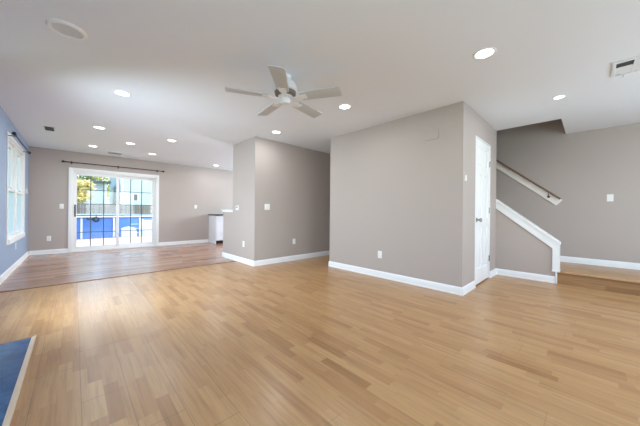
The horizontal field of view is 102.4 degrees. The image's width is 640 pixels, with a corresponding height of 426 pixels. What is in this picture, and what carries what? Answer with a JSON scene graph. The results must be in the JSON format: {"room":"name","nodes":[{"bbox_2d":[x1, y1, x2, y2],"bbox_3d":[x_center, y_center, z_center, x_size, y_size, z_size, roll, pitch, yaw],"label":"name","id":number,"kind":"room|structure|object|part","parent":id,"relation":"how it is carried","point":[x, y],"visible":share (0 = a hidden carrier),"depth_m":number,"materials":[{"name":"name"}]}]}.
{"room":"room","nodes":[
{"label":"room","id":0,"kind":"room"},
{"bbox_2d":[0,106,28,274],"bbox_3d":[-2.817,-0.215,1.769,0.150,2.440,11.153,1,0,-44],"label":"wall","id":1,"kind":"structure","parent":0,"point":[9,255],"depth_m":3.86,"materials":[{"name":"blue paint"}]},
{"bbox_2d":[0,251,28,283],"bbox_3d":[-4.595,0.939,3.739,0.018,0.100,5.563,1,0,-44],"label":"baseboard","id":2,"kind":"structure","parent":1,"relation":"attached to","point":[18,262],"depth_m":4.27,"materials":[{"name":"white paint"}]},
{"bbox_2d":[6,131,24,244],"bbox_3d":[-5.409,-0.364,4.517,0.160,1.720,1.880,1,0,-44],"label":"window","id":3,"kind":"structure","parent":1,"relation":"in","point":[15,175],"depth_m":4.50,"materials":[{"name":"white paint"}]},
{"bbox_3d":[-5.105,-0.734,4.189,0.035,0.785,0.800,1,0,-44],"label":"sash","id":4,"kind":"part","parent":3,"relation":"part of","materials":[{"name":"clear glass"}]},
{"bbox_3d":[-5.086,0.012,4.214,0.035,0.785,0.800,1,0,-44],"label":"sash","id":5,"kind":"part","parent":3,"relation":"part of","materials":[{"name":"clear glass"}]},
{"bbox_3d":[-5.720,-0.739,4.832,0.035,0.785,0.800,1,0,-44],"label":"sash","id":6,"kind":"part","parent":3,"relation":"part of","materials":[{"name":"clear glass"}]},
{"bbox_3d":[-5.701,0.006,4.857,0.035,0.785,0.800,1,0,-44],"label":"sash","id":7,"kind":"part","parent":3,"relation":"part of","materials":[{"name":"clear glass"}]},
{"bbox_2d":[8,132,30,153],"bbox_3d":[-5.205,-1.177,4.463,0.111,0.070,1.844,1,0,-44],"label":"curtain rod","id":8,"kind":"object","parent":1,"relation":"attached to","point":[12,133],"visible":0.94,"depth_m":4.16,"materials":[{"name":"metal"}]},
{"bbox_3d":[-5.183,-1.177,4.484,0.020,0.020,1.700,1,0,-44],"label":"rod","id":9,"kind":"part","parent":8,"relation":"part of","materials":[{"name":"metal"}]},
{"bbox_2d":[28,146,232,250],"bbox_3d":[-4.039,-0.226,8.212,6.990,2.440,0.150,1,0,-44],"label":"wall","id":10,"kind":"structure","parent":0,"point":[181,187],"depth_m":7.17,"materials":[{"name":"beige paint"}]},
{"bbox_2d":[29,248,67,254],"bbox_3d":[-6.280,0.923,5.963,0.621,0.100,0.018,1,0,-44],"label":"baseboard","id":11,"kind":"structure","parent":10,"relation":"attached to","point":[52,251],"depth_m":5.95,"materials":[{"name":"white paint"}]},
{"bbox_2d":[68,167,158,252],"bbox_3d":[-5.414,-0.044,6.878,1.882,2.051,0.160,1,0,-44],"label":"door","id":12,"kind":"structure","parent":10,"relation":"in","point":[73,172],"depth_m":6.77,"materials":[{"name":"white paint"}]},
{"bbox_3d":[-5.706,-0.016,6.586,0.885,1.920,0.040,1,0,-44],"label":"sash","id":13,"kind":"part","parent":12,"relation":"part of","materials":[{"name":"clear glass"}]},
{"bbox_3d":[-5.144,-0.011,7.192,0.885,1.920,0.040,1,0,-44],"label":"sash","id":14,"kind":"part","parent":12,"relation":"part of","materials":[{"name":"clear glass"}]},
{"bbox_2d":[62,160,164,171],"bbox_3d":[-5.324,-1.188,6.795,2.124,0.070,0.111,1,0,-44],"label":"curtain rod","id":15,"kind":"object","parent":10,"relation":"attached to","point":[62,160],"visible":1,"depth_m":6.65,"materials":[{"name":"brown metal"}]},
{"bbox_2d":[159,239,207,245],"bbox_3d":[-4.184,0.942,7.968,1.412,0.100,0.018,1,0,-44],"label":"baseboard","id":16,"kind":"structure","parent":10,"relation":"attached to","point":[204,240],"depth_m":7.92,"materials":[{"name":"white paint"}]},
{"bbox_2d":[223,212,232,253],"bbox_3d":[-1.992,0.510,5.710,0.120,1.005,0.480,1,0,-44],"label":"wall","id":17,"kind":"structure","parent":0,"point":[227,216],"depth_m":5.67,"materials":[{"name":"beige paint"}]},
{"bbox_2d":[232,136,329,260],"bbox_3d":[-0.171,-0.192,6.474,3.800,2.440,0.923,1,0,-44],"label":"wall","id":18,"kind":"structure","parent":0,"point":[294,180],"depth_m":5.30,"materials":[{"name":"beige paint"}]},
{"bbox_2d":[265,204,269,209],"bbox_3d":[-1.028,-0.099,5.011,0.118,0.116,0.008,1,0,-44],"label":"light switch","id":19,"kind":"object","parent":18,"relation":"attached to","point":[267,206],"visible":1,"depth_m":5.01,"materials":[{"name":"white plastic"}]},
{"bbox_2d":[222,250,329,265],"bbox_3d":[-0.775,0.973,6.239,2.652,0.100,1.439,1,0,-44],"label":"baseboard","id":20,"kind":"structure","parent":18,"relation":"attached to","point":[323,253],"depth_m":5.34,"materials":[{"name":"white paint"}]},
{"bbox_2d":[0,242,639,425],"bbox_3d":[-0.248,1.103,4.236,7.290,0.150,11.153,1,0,-44],"label":"floor","id":21,"kind":"structure","parent":0,"point":[308,341],"depth_m":1.98,"materials":[{"name":"brown wood"}]},
{"bbox_2d":[0,335,35,425],"bbox_3d":[-1.861,1.002,1.248,0.526,0.022,1.765,1,0,-44],"label":"hearth","id":22,"kind":"object","parent":21,"relation":"on","point":[15,356],"visible":1,"depth_m":1.60,"materials":[{"name":"blue tile"}]},
{"bbox_2d":[0,261,233,292],"bbox_3d":[-2.867,1.001,4.227,3.191,0.007,0.040,1,0,-44],"label":"trim","id":23,"kind":"structure","parent":21,"relation":"on","point":[229,261],"depth_m":3.84,"materials":[{"name":"brown wood"}]},
{"bbox_2d":[208,215,222,243],"bbox_3d":[-3.233,0.556,8.446,0.598,0.890,0.633,1,0,-44],"label":"base cabinet","id":24,"kind":"object","parent":21,"relation":"on","point":[215,222],"visible":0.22,"depth_m":8.16,"materials":[{"name":"white paint"}]},
{"bbox_3d":[-3.042,0.585,8.248,0.560,0.595,0.020,1,0,-44],"label":"door","id":25,"kind":"part","parent":24,"relation":"part of","materials":[{"name":"white paint"}]},
{"bbox_2d":[557,262,639,295],"bbox_3d":[3.807,-0.171,4.279,1.083,2.470,5.325,1,0,-44],"label":"staircase","id":26,"kind":"structure","parent":21,"relation":"on","point":[612,279],"depth_m":3.62,"materials":[{"name":"brown wood"}]},
{"bbox_2d":[0,0,639,170],"bbox_3d":[-0.225,-1.552,4.236,7.290,0.280,11.153,1,0,-44],"label":"ceiling","id":27,"kind":"structure","parent":0,"point":[389,60],"depth_m":2.50,"materials":[{"name":"paint"}]},
{"bbox_2d":[42,125,55,131],"bbox_3d":[-4.697,-1.447,4.462,0.160,0.011,0.360,1,0,-44],"label":"ceiling vent","id":28,"kind":"object","parent":27,"relation":"in","point":[47,128],"visible":1,"depth_m":4.46,"materials":[{"name":"white metal"}]},
{"bbox_2d":[45,18,87,40],"bbox_3d":[-1.977,-1.420,2.011,0.236,0.016,0.236,1,0,-44],"label":"ceiling speaker","id":29,"kind":"object","parent":27,"relation":"attached to","point":[66,29],"visible":1,"depth_m":2.00,"materials":[{"name":"white paint"}]},
{"bbox_2d":[52,23,81,37],"bbox_3d":[-1.977,-1.422,2.011,0.168,0.009,0.168,1,0,-44],"label":"grille","id":30,"kind":"object","parent":29,"relation":"attached to","point":[65,30],"depth_m":2.01,"materials":[{"name":"grey metal"}]},
{"bbox_2d":[113,90,130,96],"bbox_3d":[-2.379,-1.429,3.095,0.180,0.006,0.180,1,0,-44],"label":"recessed light","id":31,"kind":"object","parent":27,"relation":"in","point":[119,92],"visible":1,"depth_m":3.09,"materials":[{"name":"white glass"}]},
{"bbox_2d":[225,65,341,117],"bbox_3d":[-0.364,-1.265,2.703,1.145,0.297,1.134,1,0,-44],"label":"ceiling fan","id":32,"kind":"object","parent":27,"relation":"hanging from","point":[285,88],"visible":1,"depth_m":2.58,"materials":[{"name":"white plastic"}]},
{"bbox_3d":[-0.722,-1.185,2.554,0.413,0.035,0.144,1,0,-19],"label":"blade","id":33,"kind":"part","parent":32,"relation":"part of","materials":[{"name":"beige wood"}]},
{"bbox_3d":[-0.587,-1.183,2.982,0.144,0.035,0.413,1,0,-37],"label":"blade","id":34,"kind":"part","parent":32,"relation":"part of","materials":[{"name":"beige wood"}]},
{"bbox_3d":[-0.357,-1.181,2.294,0.144,0.035,0.413,1,0,-1],"label":"blade","id":35,"kind":"part","parent":32,"relation":"part of","materials":[{"name":"beige wood"}]},
{"bbox_3d":[-0.139,-1.179,2.986,0.144,0.035,0.413,1,0,35],"label":"blade","id":36,"kind":"part","parent":32,"relation":"part of","materials":[{"name":"beige wood"}]},
{"bbox_3d":[0.004,-1.178,2.561,0.413,0.035,0.144,1,0,17],"label":"blade","id":37,"kind":"part","parent":32,"relation":"part of","materials":[{"name":"beige wood"}]},
{"bbox_2d":[338,104,350,108],"bbox_3d":[0.330,-1.404,3.430,0.180,0.006,0.180,1,0,-44],"label":"recessed light","id":38,"kind":"object","parent":27,"relation":"in","point":[341,106],"visible":1,"depth_m":3.42,"materials":[{"name":"white glass"}]},
{"bbox_2d":[472,47,496,58],"bbox_3d":[1.446,-1.394,2.263,0.180,0.006,0.180,1,0,-44],"label":"recessed light","id":39,"kind":"object","parent":27,"relation":"in","point":[486,52],"visible":1,"depth_m":2.26,"materials":[{"name":"white glass"}]},
{"bbox_2d":[552,95,565,98],"bbox_3d":[2.878,-1.381,3.095,0.124,0.006,0.124,1,0,-44],"label":"recessed light","id":40,"kind":"object","parent":27,"relation":"in","point":[558,96],"visible":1,"depth_m":3.10,"materials":[{"name":"white glass"}]},
{"bbox_2d":[611,55,639,77],"bbox_3d":[2.969,-1.361,2.381,0.365,0.044,0.355,1,0,-44],"label":"ceiling vent","id":41,"kind":"object","parent":27,"relation":"in","point":[630,65],"visible":1,"depth_m":2.44,"materials":[{"name":"white metal"}]},
{"bbox_2d":[329,101,466,286],"bbox_3d":[1.031,-0.181,4.101,0.110,2.440,2.316,1,0,-44],"label":"wall","id":42,"kind":"structure","parent":0,"point":[395,192],"depth_m":3.79,"materials":[{"name":"beige paint"}]},
{"bbox_2d":[425,130,437,140],"bbox_3d":[1.524,-1.046,3.509,0.007,0.120,0.180,1,0,-44],"label":"blank plate","id":43,"kind":"object","parent":42,"relation":"attached to","point":[430,135],"visible":1,"depth_m":3.51,"materials":[{"name":"beige paint"}]},
{"bbox_2d":[328,261,554,295],"bbox_3d":[1.831,0.997,4.370,1.689,0.100,3.084,1,0,-44],"label":"baseboard","id":44,"kind":"structure","parent":42,"relation":"attached to","point":[462,291],"depth_m":3.93,"materials":[{"name":"white paint"}]},
{"bbox_2d":[465,104,496,284],"bbox_3d":[2.397,-0.168,3.881,1.561,2.440,0.110,1,0,-44],"label":"wall","id":45,"kind":"structure","parent":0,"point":[476,125],"depth_m":3.53,"materials":[{"name":"beige paint"}]},
{"bbox_2d":[474,136,490,284],"bbox_3d":[2.420,-0.006,3.858,0.770,2.115,0.177,1,0,-44],"label":"door","id":46,"kind":"structure","parent":45,"relation":"in","point":[483,149],"depth_m":3.83,"materials":[{"name":"white paint"}]},
{"bbox_2d":[495,209,554,275],"bbox_3d":[3.301,0.437,4.139,0.110,1.245,0.775,1,0,-44],"label":"wall","id":47,"kind":"structure","parent":0,"point":[517,249],"depth_m":4.15,"materials":[{"name":"beige paint"}]},
{"bbox_2d":[496,199,560,283],"bbox_3d":[3.312,0.421,4.127,0.170,1.277,0.807,1,0,-44],"label":"trim","id":48,"kind":"structure","parent":47,"relation":"attached to","point":[551,241],"depth_m":3.97,"materials":[{"name":"white paint"}]},
{"bbox_2d":[496,119,639,262],"bbox_3d":[2.354,-1.399,6.703,0.150,4.900,11.153,1,0,-44],"label":"wall","id":49,"kind":"structure","parent":0,"point":[580,168],"depth_m":4.40,"materials":[{"name":"beige paint"}]},
{"bbox_2d":[496,159,561,204],"bbox_3d":[3.501,-1.123,5.333,0.082,2.000,2.237,1,0,-44],"label":"handrail","id":50,"kind":"object","parent":49,"relation":"attached to","point":[520,178],"visible":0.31,"depth_m":4.86,"materials":[{"name":"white wood"}]},
{"bbox_2d":[560,256,639,269],"bbox_3d":[5.139,0.836,3.648,0.018,0.100,2.560,1,0,-44],"label":"baseboard","id":51,"kind":"structure","parent":49,"relation":"attached to","point":[618,264],"depth_m":4.20,"materials":[{"name":"white paint"}]},
{"bbox_2d":[607,194,613,201],"bbox_3d":[4.679,-0.228,4.146,0.008,0.116,0.072,1,0,-44],"label":"light switch","id":52,"kind":"object","parent":49,"relation":"attached to","point":[610,197],"visible":1,"depth_m":4.14,"materials":[{"name":"white plastic"}]},
{"label":"outside","id":53,"kind":"structure","parent":0,"visible":0},
{"bbox_2d":[76,235,151,246],"bbox_3d":[-6.361,1.093,9.536,10.000,0.080,4.937,1,0,-44],"label":"deck","id":54,"kind":"object","parent":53,"point":[96,241],"visible":0.11,"depth_m":9.31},
{"bbox_2d":[121,219,151,237],"bbox_3d":[-7.702,0.656,10.905,1.172,0.769,0.240,1,0,-44],"label":"steps","id":55,"kind":"structure","parent":54,"relation":"on","point":[146,224],"depth_m":10.91,"materials":[{"name":"white plastic"}]},
{"bbox_3d":[-7.872,0.816,10.618,0.532,0.447,0.060,1,0,-44],"label":"panel","id":56,"kind":"part","parent":55,"relation":"part of","materials":[{"name":"white plastic"}]},
{"bbox_3d":[-7.411,0.659,11.058,0.540,0.769,0.060,1,0,-44],"label":"panel","id":57,"kind":"part","parent":55,"relation":"part of","materials":[{"name":"white plastic"}]},
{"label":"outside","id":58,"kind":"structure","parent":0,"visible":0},
{"bbox_3d":[-20.175,1.448,28.320,70.000,0.300,51.197,1,0,-44],"label":"lawn","id":59,"kind":"structure","parent":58,"visible":0},
{"bbox_2d":[77,175,95,179],"bbox_3d":[-25.768,-2.482,26.604,4.128,7.469,4.318,1,0,-44],"label":"tree","id":60,"kind":"object","parent":59,"relation":"on","point":[80,176],"visible":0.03,"depth_m":26.80,"materials":[{"name":"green plant"}]},
{"bbox_2d":[77,178,96,203],"bbox_3d":[-16.757,-0.708,17.451,2.370,4.096,2.333,1,0,-44],"label":"tree","id":61,"kind":"object","parent":59,"relation":"on","point":[83,196],"visible":0.28,"depth_m":17.53,"materials":[{"name":"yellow plant"}]},
{"bbox_2d":[77,179,110,203],"bbox_3d":[-22.769,-0.725,19.731,9.950,4.000,6.700,1,0,-44],"label":"neighbor house","id":62,"kind":"structure","parent":59,"relation":"on","point":[97,197],"depth_m":20.48,"materials":[{"name":"grey"}]},
{"bbox_2d":[81,176,108,201],"bbox_3d":[-25.863,-2.278,30.512,4.985,7.058,4.854,1,0,-44],"label":"tree","id":63,"kind":"object","parent":59,"relation":"on","point":[97,178],"visible":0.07,"depth_m":30.04,"materials":[{"name":"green plant"}]},
{"bbox_2d":[77,214,151,238],"bbox_3d":[-11.467,0.757,12.563,7.540,1.240,7.540,1,0,-44],"label":"swimming pool","id":64,"kind":"object","parent":59,"relation":"on","point":[83,225],"visible":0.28,"depth_m":10.32,"materials":[{"name":"liquid"}]},
{"bbox_2d":[86,215,99,221],"bbox_3d":[-8.740,0.257,9.907,0.400,0.272,0.182,1,0,-44],"label":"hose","id":65,"kind":"object","parent":64,"relation":"hanging from","point":[94,218],"visible":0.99,"depth_m":9.90,"materials":[{"name":"rubber"}]},
{"bbox_3d":[-11.461,0.162,12.563,7.540,0.050,7.540,1,0,-44],"label":"rail","id":66,"kind":"part","parent":64,"relation":"part of","materials":[{"name":"white metal"}]},
{"bbox_2d":[77,204,151,213],"bbox_3d":[-11.705,0.435,19.327,12.600,1.880,0.110,1,0,-44],"label":"picket fence","id":67,"kind":"object","parent":59,"relation":"on","point":[81,208],"visible":0.12,"depth_m":17.15,"materials":[{"name":"grey wood"}]},
{"bbox_2d":[109,178,151,213],"bbox_3d":[-16.866,-2.587,26.742,7.650,7.830,10.700,1,0,-44],"label":"neighbor house","id":68,"kind":"structure","parent":59,"relation":"on","point":[124,184],"depth_m":21.52,"materials":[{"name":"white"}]}
]}

